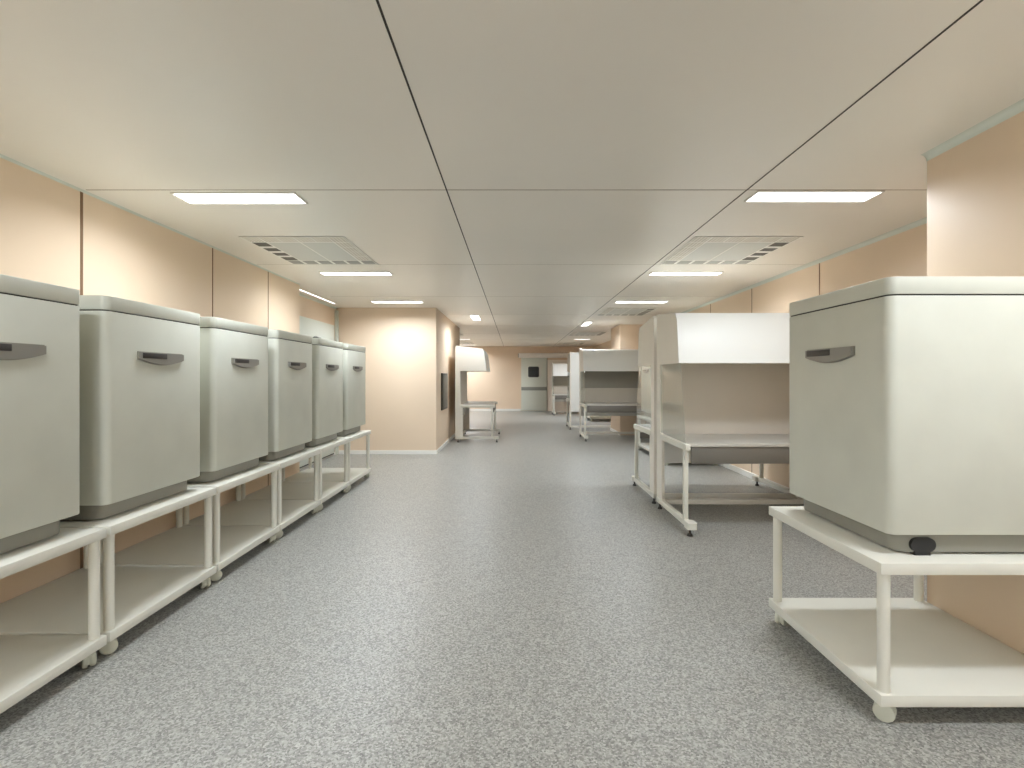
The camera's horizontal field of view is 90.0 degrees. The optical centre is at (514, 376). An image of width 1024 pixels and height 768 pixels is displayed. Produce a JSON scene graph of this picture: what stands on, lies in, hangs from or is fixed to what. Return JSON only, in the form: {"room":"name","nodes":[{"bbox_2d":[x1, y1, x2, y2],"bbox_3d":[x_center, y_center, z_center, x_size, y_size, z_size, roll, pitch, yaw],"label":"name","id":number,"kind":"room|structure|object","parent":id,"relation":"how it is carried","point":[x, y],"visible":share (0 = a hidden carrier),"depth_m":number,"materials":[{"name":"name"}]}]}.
{"room":"laboratory","nodes":[
{"label":"laboratory","id":0,"kind":"room"},
{"bbox_2d":[0,158,299,603],"bbox_3d":[-3.015,0.065,0.920,0.610,2.470,11.040,0,0,0],"label":"wall","id":1,"kind":"structure","parent":0,"point":[126,255],"depth_m":3.52,"materials":[{"name":"beige paint"}]},
{"bbox_2d":[80,191,82,568],"bbox_3d":[-2.709,0.042,3.200,0.004,2.396,0.020,0,0,0],"label":"trim","id":2,"kind":"structure","parent":1,"relation":"attached to","point":[81,193],"depth_m":3.20,"materials":[{"name":"brown"}]},
{"bbox_2d":[0,154,299,284],"bbox_3d":[-2.703,-1.163,0.920,0.014,0.014,11.040,0,0,0],"label":"trim","id":3,"kind":"structure","parent":1,"relation":"attached to","point":[1,155],"depth_m":3.52,"materials":[{"name":"grey"}]},
{"bbox_2d":[212,248,212,316],"bbox_3d":[-2.709,0.042,4.587,0.004,2.396,0.012,0,0,0],"label":"trim","id":4,"kind":"structure","parent":1,"relation":"attached to","point":[212,248],"depth_m":4.58,"materials":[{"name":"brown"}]},
{"bbox_2d":[268,272,268,485],"bbox_3d":[-2.709,0.042,5.620,0.004,2.396,0.012,0,0,0],"label":"trim","id":5,"kind":"structure","parent":1,"relation":"attached to","point":[268,272],"depth_m":5.62,"materials":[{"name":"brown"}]},
{"bbox_2d":[300,296,335,451],"bbox_3d":[-3.170,0.065,7.545,0.300,2.470,2.210,0,0,0],"label":"wall","id":6,"kind":"structure","parent":0,"point":[310,309],"depth_m":7.83,"materials":[{"name":"beige paint"}]},
{"bbox_2d":[300,316,333,467],"bbox_3d":[-2.998,0.209,7.445,0.045,2.118,1.970,0,0,0],"label":"door","id":7,"kind":"structure","parent":6,"relation":"in","point":[310,327],"depth_m":7.67,"materials":[{"name":"white"}]},
{"bbox_2d":[300,452,334,469],"bbox_3d":[-3.013,1.280,7.545,0.015,0.040,2.210,0,0,0],"label":"baseboard","id":8,"kind":"structure","parent":6,"relation":"attached to","point":[334,452],"depth_m":8.03,"materials":[{"name":"white"}]},
{"bbox_2d":[300,293,336,308],"bbox_3d":[-3.005,-1.155,7.545,0.030,0.030,2.210,0,0,0],"label":"trim","id":9,"kind":"structure","parent":6,"relation":"attached to","point":[301,294],"depth_m":7.79,"materials":[{"name":"grey metal"}]},
{"bbox_2d":[335,310,338,454],"bbox_3d":[-2.998,0.090,8.605,0.045,2.420,0.090,0,0,0],"label":"trim","id":10,"kind":"structure","parent":6,"relation":"attached to","point":[336,311],"depth_m":8.56,"materials":[{"name":"grey"}]},
{"bbox_2d":[336,308,459,449],"bbox_3d":[-2.325,0.065,10.475,1.990,2.470,3.650,0,0,0],"label":"wall","id":11,"kind":"structure","parent":0,"point":[407,350],"depth_m":8.65,"materials":[{"name":"beige paint"}]},
{"bbox_2d":[339,450,436,453],"bbox_3d":[-2.143,1.269,8.643,1.655,0.062,0.015,0,0,0],"label":"baseboard","id":12,"kind":"structure","parent":11,"relation":"attached to","point":[340,451],"depth_m":8.63,"materials":[{"name":"white"}]},
{"bbox_2d":[441,373,447,409],"bbox_3d":[-1.311,0.265,9.530,0.038,0.670,0.680,0,0,0],"label":"wall box","id":13,"kind":"object","parent":11,"relation":"attached to","point":[444,376],"visible":1,"depth_m":9.38,"materials":[{"name":"grey metal"}]},
{"bbox_2d":[437,433,454,453],"bbox_3d":[-1.323,1.269,10.475,0.015,0.062,3.650,0,0,0],"label":"baseboard","id":14,"kind":"structure","parent":11,"relation":"attached to","point":[442,446],"depth_m":9.69,"materials":[{"name":"white"}]},
{"bbox_2d":[0,0,1023,345],"bbox_3d":[0.000,-1.230,7.500,7.200,0.120,24.600,0,0,0],"label":"ceiling","id":15,"kind":"structure","parent":0,"point":[558,131],"depth_m":2.33,"materials":[{"name":"white paint"}]},
{"bbox_2d":[170,192,307,203],"bbox_3d":[-1.788,-1.165,3.340,0.791,0.010,0.206,0,0,0],"label":"recessed light","id":16,"kind":"object","parent":15,"relation":"in","point":[189,197],"visible":1,"depth_m":3.32,"materials":[{"name":"beige plastic"}]},
{"bbox_2d":[239,236,376,263],"bbox_3d":[-1.860,-1.168,4.780,0.880,0.004,1.040,0,0,0],"label":"ceiling vent","id":17,"kind":"object","parent":15,"relation":"in","point":[292,249],"visible":1,"depth_m":4.69,"materials":[{"name":"white metal"}]},
{"bbox_2d":[253,243,296,259],"bbox_3d":[-2.227,-1.169,4.780,0.147,0.003,0.693,0,0,0],"label":"grille","id":18,"kind":"object","parent":17,"relation":"attached to","point":[271,248],"depth_m":4.76,"materials":[{"name":"white metal"}]},
{"bbox_2d":[241,236,350,241],"bbox_3d":[-1.860,-1.169,4.347,0.880,0.003,0.173,0,0,0],"label":"grille","id":19,"kind":"object","parent":17,"relation":"attached to","point":[248,238],"depth_m":4.31,"materials":[{"name":"white metal"}]},
{"bbox_2d":[289,260,374,263],"bbox_3d":[-1.860,-1.169,5.213,0.880,0.003,0.173,0,0,0],"label":"grille","id":20,"kind":"object","parent":17,"relation":"attached to","point":[290,261],"depth_m":5.17,"materials":[{"name":"grey metal"}]},
{"bbox_2d":[337,242,369,259],"bbox_3d":[-1.493,-1.169,4.780,0.147,0.003,0.693,0,0,0],"label":"grille","id":21,"kind":"object","parent":17,"relation":"attached to","point":[349,248],"depth_m":4.76,"materials":[{"name":"white metal"}]},
{"bbox_2d":[300,289,335,303],"bbox_3d":[-2.862,-1.165,7.210,0.033,0.010,1.832,0,0,0],"label":"recessed light","id":22,"kind":"object","parent":15,"relation":"in","point":[300,289],"visible":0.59,"depth_m":7.38,"materials":[{"name":"beige plastic"}]},
{"bbox_2d":[318,272,392,275],"bbox_3d":[-1.788,-1.165,5.770,0.791,0.010,0.176,0,0,0],"label":"recessed light","id":23,"kind":"object","parent":15,"relation":"in","point":[322,273],"visible":1,"depth_m":5.76,"materials":[{"name":"beige plastic"}]},
{"bbox_2d":[322,273,390,274],"bbox_3d":[-1.788,-1.167,5.770,0.775,0.005,0.160,0,0,0],"label":"diffuser","id":24,"kind":"object","parent":23,"relation":"attached to","point":[322,273],"depth_m":5.78,"materials":[{"name":"white"}]},
{"bbox_2d":[370,301,423,302],"bbox_3d":[-1.827,-1.165,7.955,0.791,0.010,0.206,0,0,0],"label":"recessed light","id":25,"kind":"object","parent":15,"relation":"in","point":[370,301],"visible":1,"depth_m":7.93,"materials":[{"name":"beige plastic"}]},
{"bbox_2d":[376,0,503,345],"bbox_3d":[-0.428,-1.170,7.500,0.008,0.002,24.200,0,0,0],"label":"trim","id":26,"kind":"structure","parent":15,"relation":"attached to","point":[377,1],"depth_m":2.25,"materials":[{"name":"grey metal"}]},
{"bbox_2d":[470,315,480,319],"bbox_3d":[-0.775,-1.165,10.080,0.166,0.010,0.856,0,0,0],"label":"recessed light","id":27,"kind":"object","parent":15,"relation":"in","point":[474,317],"visible":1,"depth_m":10.03,"materials":[{"name":"beige plastic"}]},
{"bbox_2d":[257,264,804,296],"bbox_3d":[0.165,-1.170,10.610,5.690,0.002,10.584,0,0,0],"label":"trim","id":28,"kind":"structure","parent":15,"relation":"attached to","point":[257,264],"depth_m":5.32,"materials":[{"name":"beige"}]},
{"bbox_2d":[557,342,585,344],"bbox_3d":[1.950,-1.168,17.850,0.900,0.004,1.100,0,0,0],"label":"ceiling vent","id":29,"kind":"object","parent":15,"relation":"in","point":[559,343],"visible":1,"depth_m":17.84,"materials":[{"name":"white metal"}]},
{"bbox_2d":[581,322,591,325],"bbox_3d":[1.570,-1.165,11.255,0.156,0.010,0.866,0,0,0],"label":"recessed light","id":30,"kind":"object","parent":15,"relation":"in","point":[584,323],"visible":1,"depth_m":11.15,"materials":[{"name":"beige plastic"}]},
{"bbox_2d":[568,332,606,335],"bbox_3d":[1.950,-1.168,13.800,0.900,0.004,1.200,0,0,0],"label":"ceiling vent","id":31,"kind":"object","parent":15,"relation":"in","point":[572,333],"visible":1,"depth_m":13.74,"materials":[{"name":"white metal"}]},
{"bbox_2d":[597,308,656,315],"bbox_3d":[1.985,-1.168,9.170,0.870,0.004,1.100,0,0,0],"label":"ceiling vent","id":32,"kind":"object","parent":15,"relation":"in","point":[608,311],"visible":1,"depth_m":9.12,"materials":[{"name":"white metal"}]},
{"bbox_2d":[599,314,643,314],"bbox_3d":[1.985,-1.169,9.628,0.870,0.003,0.183,0,0,0],"label":"grille","id":33,"kind":"object","parent":32,"relation":"attached to","point":[599,314],"depth_m":9.56,"materials":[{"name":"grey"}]},
{"bbox_2d":[607,308,655,308],"bbox_3d":[1.985,-1.169,8.712,0.870,0.003,0.183,0,0,0],"label":"grille","id":34,"kind":"object","parent":32,"relation":"attached to","point":[607,308],"depth_m":8.72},
{"bbox_2d":[614,301,667,302],"bbox_3d":[1.960,-1.165,7.955,0.796,0.010,0.206,0,0,0],"label":"recessed light","id":35,"kind":"object","parent":15,"relation":"in","point":[616,301],"visible":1,"depth_m":7.94,"materials":[{"name":"beige plastic"}]},
{"bbox_2d":[648,272,723,275],"bbox_3d":[1.920,-1.165,5.770,0.796,0.010,0.176,0,0,0],"label":"recessed light","id":36,"kind":"object","parent":15,"relation":"in","point":[651,273],"visible":1,"depth_m":5.76,"materials":[{"name":"beige plastic"}]},
{"bbox_2d":[650,273,719,274],"bbox_3d":[1.920,-1.167,5.770,0.780,0.005,0.160,0,0,0],"label":"diffuser","id":37,"kind":"object","parent":36,"relation":"attached to","point":[650,273],"depth_m":5.78,"materials":[{"name":"white plastic"}]},
{"bbox_2d":[661,236,802,263],"bbox_3d":[1.950,-1.168,4.780,0.900,0.004,1.040,0,0,0],"label":"ceiling vent","id":38,"kind":"object","parent":15,"relation":"in","point":[700,249],"visible":1,"depth_m":4.69,"materials":[{"name":"white metal"}]},
{"bbox_2d":[668,243,702,259],"bbox_3d":[1.575,-1.169,4.780,0.150,0.003,0.693,0,0,0],"label":"grille","id":39,"kind":"object","parent":38,"relation":"attached to","point":[688,249],"depth_m":4.76,"materials":[{"name":"white metal"}]},
{"bbox_2d":[662,261,750,263],"bbox_3d":[1.950,-1.169,5.213,0.900,0.003,0.173,0,0,0],"label":"grille","id":40,"kind":"object","parent":38,"relation":"attached to","point":[664,262],"depth_m":5.22,"materials":[{"name":"grey metal"}]},
{"bbox_2d":[691,236,799,241],"bbox_3d":[1.950,-1.169,4.347,0.900,0.003,0.173,0,0,0],"label":"grille","id":41,"kind":"object","parent":38,"relation":"attached to","point":[697,238],"depth_m":4.31,"materials":[{"name":"white metal"}]},
{"bbox_2d":[742,243,787,259],"bbox_3d":[2.325,-1.169,4.780,0.150,0.003,0.693,0,0,0],"label":"grille","id":42,"kind":"object","parent":38,"relation":"attached to","point":[770,247],"depth_m":4.76,"materials":[{"name":"white metal"}]},
{"bbox_2d":[556,0,983,343],"bbox_3d":[1.450,-1.170,7.500,0.008,0.002,24.200,0,0,0],"label":"trim","id":43,"kind":"structure","parent":15,"relation":"attached to","point":[980,1],"depth_m":2.24,"materials":[{"name":"grey metal"}]},
{"bbox_2d":[744,190,884,201],"bbox_3d":[1.920,-1.165,3.305,0.796,0.010,0.196,0,0,0],"label":"recessed light","id":44,"kind":"object","parent":15,"relation":"in","point":[760,195],"visible":1,"depth_m":3.29,"materials":[{"name":"beige plastic"}]},
{"bbox_2d":[0,411,1023,767],"bbox_3d":[0.000,1.350,7.500,7.200,0.100,24.600,0,0,0],"label":"floor","id":45,"kind":"structure","parent":0,"point":[514,601],"depth_m":2.50,"materials":[{"name":"plastic"}]},
{"bbox_2d":[0,528,106,713],"bbox_3d":[-2.275,0.996,1.925,0.810,0.609,0.842,0,0,0],"label":"cart","id":46,"kind":"object","parent":45,"relation":"on","point":[28,663],"visible":0.99,"depth_m":2.17,"materials":[{"name":"white metal"}]},
{"bbox_2d":[0,274,78,553],"bbox_3d":[-2.266,0.152,1.916,0.718,1.077,0.740,0,0,0],"label":"incubator","id":47,"kind":"object","parent":46,"relation":"on","point":[39,321],"visible":1,"depth_m":2.06,"materials":[{"name":"white metal"}]},
{"bbox_2d":[0,487,215,654],"bbox_3d":[-2.275,0.996,2.787,0.810,0.609,0.842,0,0,0],"label":"cart","id":48,"kind":"object","parent":45,"relation":"on","point":[129,595],"visible":0.7,"depth_m":2.67,"materials":[{"name":"beige metal"}]},
{"bbox_2d":[62,295,199,519],"bbox_3d":[-2.266,0.152,2.783,0.718,1.077,0.740,0,0,0],"label":"incubator","id":49,"kind":"object","parent":48,"relation":"on","point":[139,362],"visible":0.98,"depth_m":2.59,"materials":[{"name":"white metal"}]},
{"bbox_2d":[100,464,279,580],"bbox_3d":[-2.275,0.996,3.649,0.810,0.609,0.842,0,0,0],"label":"cart","id":50,"kind":"object","parent":45,"relation":"on","point":[180,545],"visible":0.64,"depth_m":3.56,"materials":[{"name":"beige metal"}]},
{"bbox_2d":[187,317,267,482],"bbox_3d":[-2.266,0.152,3.650,0.718,1.077,0.740,0,0,0],"label":"incubator","id":51,"kind":"object","parent":50,"relation":"on","point":[233,354],"visible":0.54,"depth_m":3.48,"materials":[{"name":"white metal"}]},
{"bbox_2d":[182,449,320,538],"bbox_3d":[-2.275,0.996,4.511,0.810,0.609,0.842,0,0,0],"label":"cart","id":52,"kind":"object","parent":45,"relation":"on","point":[239,512],"visible":0.63,"depth_m":4.43,"materials":[{"name":"beige metal"}]},
{"bbox_2d":[259,329,311,460],"bbox_3d":[-2.266,0.152,4.517,0.718,1.077,0.740,0,0,0],"label":"incubator","id":53,"kind":"object","parent":52,"relation":"on","point":[289,353],"visible":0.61,"depth_m":4.37,"materials":[{"name":"white metal"}]},
{"bbox_2d":[241,438,349,510],"bbox_3d":[-2.275,0.996,5.373,0.810,0.609,0.842,0,0,0],"label":"cart","id":54,"kind":"object","parent":45,"relation":"on","point":[291,490],"visible":0.45,"depth_m":5.28,"materials":[{"name":"beige metal"}]},
{"bbox_2d":[305,338,342,445],"bbox_3d":[-2.266,0.152,5.384,0.718,1.077,0.740,0,0,0],"label":"incubator","id":55,"kind":"object","parent":54,"relation":"on","point":[327,355],"visible":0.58,"depth_m":5.23,"materials":[{"name":"white metal"}]},
{"bbox_2d":[282,430,370,490],"bbox_3d":[-2.275,0.996,6.235,0.810,0.609,0.842,0,0,0],"label":"cart","id":56,"kind":"object","parent":45,"relation":"on","point":[328,474],"visible":0.61,"depth_m":6.20,"materials":[{"name":"beige metal"}]},
{"bbox_2d":[337,343,364,435],"bbox_3d":[-2.266,0.152,6.251,0.718,1.077,0.740,0,0,0],"label":"incubator","id":57,"kind":"object","parent":56,"relation":"on","point":[353,355],"visible":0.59,"depth_m":6.10,"materials":[{"name":"white metal"}]},
{"bbox_2d":[455,346,500,441],"bbox_3d":[-0.753,0.338,10.950,0.873,1.925,1.528,0,0,0],"label":"bench","id":58,"kind":"object","parent":45,"relation":"on","point":[467,359],"visible":1,"depth_m":10.20,"materials":[{"name":"white metal"}]},
{"bbox_2d":[552,363,569,413],"bbox_3d":[2.060,0.395,17.765,1.528,1.810,0.970,0,0,0],"label":"bench","id":59,"kind":"object","parent":45,"relation":"on","point":[560,376],"visible":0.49,"depth_m":18.14,"materials":[{"name":"white metal"}]},
{"bbox_2d":[566,352,610,429],"bbox_3d":[2.105,0.338,13.085,1.528,1.925,0.970,0,0,0],"label":"bench","id":60,"kind":"object","parent":45,"relation":"on","point":[573,357],"visible":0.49,"depth_m":12.60,"materials":[{"name":"white metal"}]},
{"bbox_2d":[586,416,610,420],"bbox_3d":[2.605,0.996,15.471,0.810,0.609,0.842,0,0,0],"label":"cart","id":61,"kind":"object","parent":45,"relation":"on","point":[587,417],"visible":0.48,"depth_m":15.05,"materials":[{"name":"beige metal"}]},
{"bbox_2d":[586,416,610,418],"bbox_3d":[2.605,1.203,15.471,0.810,0.044,0.842,0,0,0],"label":"shelf","id":62,"kind":"object","parent":61,"relation":"attached to","point":[587,417],"depth_m":15.05,"materials":[{"name":"white metal"}]},
{"bbox_2d":[579,349,648,440],"bbox_3d":[2.165,0.338,10.785,1.528,1.925,0.970,0,0,0],"label":"cabinet","id":63,"kind":"object","parent":45,"relation":"on","point":[609,379],"visible":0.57,"depth_m":11.16,"materials":[{"name":"white metal"}]},
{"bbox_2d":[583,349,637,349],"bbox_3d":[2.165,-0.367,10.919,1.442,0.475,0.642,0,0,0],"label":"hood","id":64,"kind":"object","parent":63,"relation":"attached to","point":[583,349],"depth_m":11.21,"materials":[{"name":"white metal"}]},
{"bbox_2d":[637,415,650,454],"bbox_3d":[2.605,0.996,8.801,0.810,0.609,0.842,0,0,0],"label":"cart","id":65,"kind":"object","parent":45,"relation":"on","point":[646,446],"visible":0.3,"depth_m":8.96,"materials":[{"name":"beige metal"}]},
{"bbox_2d":[637,415,650,421],"bbox_3d":[2.605,0.713,8.801,0.810,0.044,0.842,0,0,0],"label":"shelf","id":66,"kind":"object","parent":65,"relation":"attached to","point":[643,417],"depth_m":8.90,"materials":[{"name":"white metal"}]},
{"bbox_2d":[638,443,649,451],"bbox_3d":[2.605,1.203,8.801,0.810,0.044,0.842,0,0,0],"label":"shelf","id":67,"kind":"object","parent":65,"relation":"attached to","point":[645,446],"depth_m":8.83,"materials":[{"name":"white metal"}]},
{"bbox_2d":[641,367,650,416],"bbox_3d":[2.596,0.152,8.801,0.718,1.077,0.740,0,0,0],"label":"incubator","id":68,"kind":"object","parent":65,"relation":"on","point":[645,371],"visible":0.17,"depth_m":8.78,"materials":[{"name":"white metal"}]},
{"bbox_2d":[632,316,800,503],"bbox_3d":[2.165,0.338,5.695,1.528,1.925,0.970,0,0,0],"label":"bench","id":69,"kind":"object","parent":45,"relation":"on","point":[647,343],"visible":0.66,"depth_m":5.31,"materials":[{"name":"white metal"}]},
{"bbox_2d":[656,313,803,536],"bbox_3d":[2.165,0.338,4.625,1.528,1.925,0.970,0,0,0],"label":"cabinet","id":70,"kind":"object","parent":45,"relation":"on","point":[723,378],"visible":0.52,"depth_m":5.00,"materials":[{"name":"white metal"}]},
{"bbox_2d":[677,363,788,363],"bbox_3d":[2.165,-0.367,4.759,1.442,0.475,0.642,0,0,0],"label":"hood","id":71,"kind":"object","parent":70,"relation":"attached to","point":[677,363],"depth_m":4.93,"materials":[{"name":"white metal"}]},
{"bbox_2d":[769,506,1023,722],"bbox_3d":[1.762,0.996,2.319,0.810,0.609,0.842,0,0,0],"label":"cart","id":72,"kind":"object","parent":45,"relation":"on","point":[900,652],"visible":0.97,"depth_m":2.14,"materials":[{"name":"beige"}]},
{"bbox_2d":[789,276,1023,555],"bbox_3d":[1.775,0.152,2.332,0.718,1.077,0.740,0,0,0],"label":"incubator","id":73,"kind":"object","parent":72,"relation":"on","point":[906,393],"visible":1,"depth_m":1.96,"materials":[{"name":"white metal"}]},
{"bbox_2d":[463,346,593,408],"bbox_3d":[0.010,0.065,19.700,6.660,2.470,0.200,0,0,0],"label":"wall","id":74,"kind":"structure","parent":0,"point":[502,384],"depth_m":19.60,"materials":[{"name":"beige paint"}]},
{"bbox_2d":[470,409,520,410],"bbox_3d":[-1.245,1.259,19.593,2.930,0.082,0.015,0,0,0],"label":"baseboard","id":75,"kind":"structure","parent":74,"relation":"attached to","point":[470,409],"depth_m":19.59,"materials":[{"name":"white"}]},
{"bbox_2d":[518,353,568,410],"bbox_3d":[1.127,0.195,19.520,2.025,2.210,0.160,0,0,0],"label":"door","id":76,"kind":"structure","parent":74,"relation":"in","point":[533,365],"depth_m":19.54,"materials":[{"name":"white metal"}]},
{"bbox_2d":[547,360,568,410],"bbox_3d":[1.770,0.320,19.585,1.060,1.960,0.030,0,0,0],"label":"trim","id":77,"kind":"structure","parent":74,"relation":"attached to","point":[559,406],"depth_m":19.57,"materials":[{"name":"beige"}]},
{"bbox_2d":[611,324,645,434],"bbox_3d":[2.690,0.065,11.950,0.700,2.470,1.100,0,0,0],"label":"wall column","id":78,"kind":"structure","parent":0,"point":[623,336],"depth_m":11.40,"materials":[{"name":"beige paint"}]},
{"bbox_2d":[594,223,926,486],"bbox_3d":[3.190,0.065,7.500,0.300,2.470,24.200,0,0,0],"label":"wall","id":79,"kind":"structure","parent":0,"point":[904,253],"depth_m":4.93,"materials":[{"name":"beige paint"}]},
{"bbox_2d":[751,289,751,472],"bbox_3d":[3.039,0.052,6.570,0.004,2.376,0.012,0,0,0],"label":"trim","id":80,"kind":"structure","parent":79,"relation":"attached to","point":[751,289],"depth_m":6.58,"materials":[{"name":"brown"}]},
{"bbox_2d":[718,464,788,492],"bbox_3d":[3.031,1.264,7.060,0.018,0.072,8.680,0,0,0],"label":"baseboard","id":81,"kind":"structure","parent":79,"relation":"attached to","point":[729,466],"depth_m":6.83,"materials":[{"name":"white"}]},
{"bbox_2d":[681,217,926,312],"bbox_3d":[3.023,-1.153,7.050,0.034,0.034,8.700,0,0,0],"label":"trim","id":82,"kind":"structure","parent":79,"relation":"attached to","point":[922,221],"depth_m":4.93,"materials":[{"name":"grey"}]},
{"bbox_2d":[819,263,819,294],"bbox_3d":[3.039,0.052,5.110,0.004,2.376,0.012,0,0,0],"label":"trim","id":83,"kind":"structure","parent":79,"relation":"attached to","point":[819,263],"depth_m":5.11,"materials":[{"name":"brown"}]},
{"bbox_2d":[927,111,1023,653],"bbox_3d":[2.605,0.065,2.075,0.870,2.470,1.250,0,0,0],"label":"wall","id":84,"kind":"structure","parent":0,"point":[975,188],"depth_m":2.38,"materials":[{"name":"beige paint"}]},
{"bbox_2d":[921,98,1023,161],"bbox_3d":[2.153,-1.153,2.075,0.034,0.034,1.250,0,0,0],"label":"trim","id":85,"kind":"structure","parent":84,"relation":"attached to","point":[1017,107],"depth_m":2.39,"materials":[{"name":"grey"}]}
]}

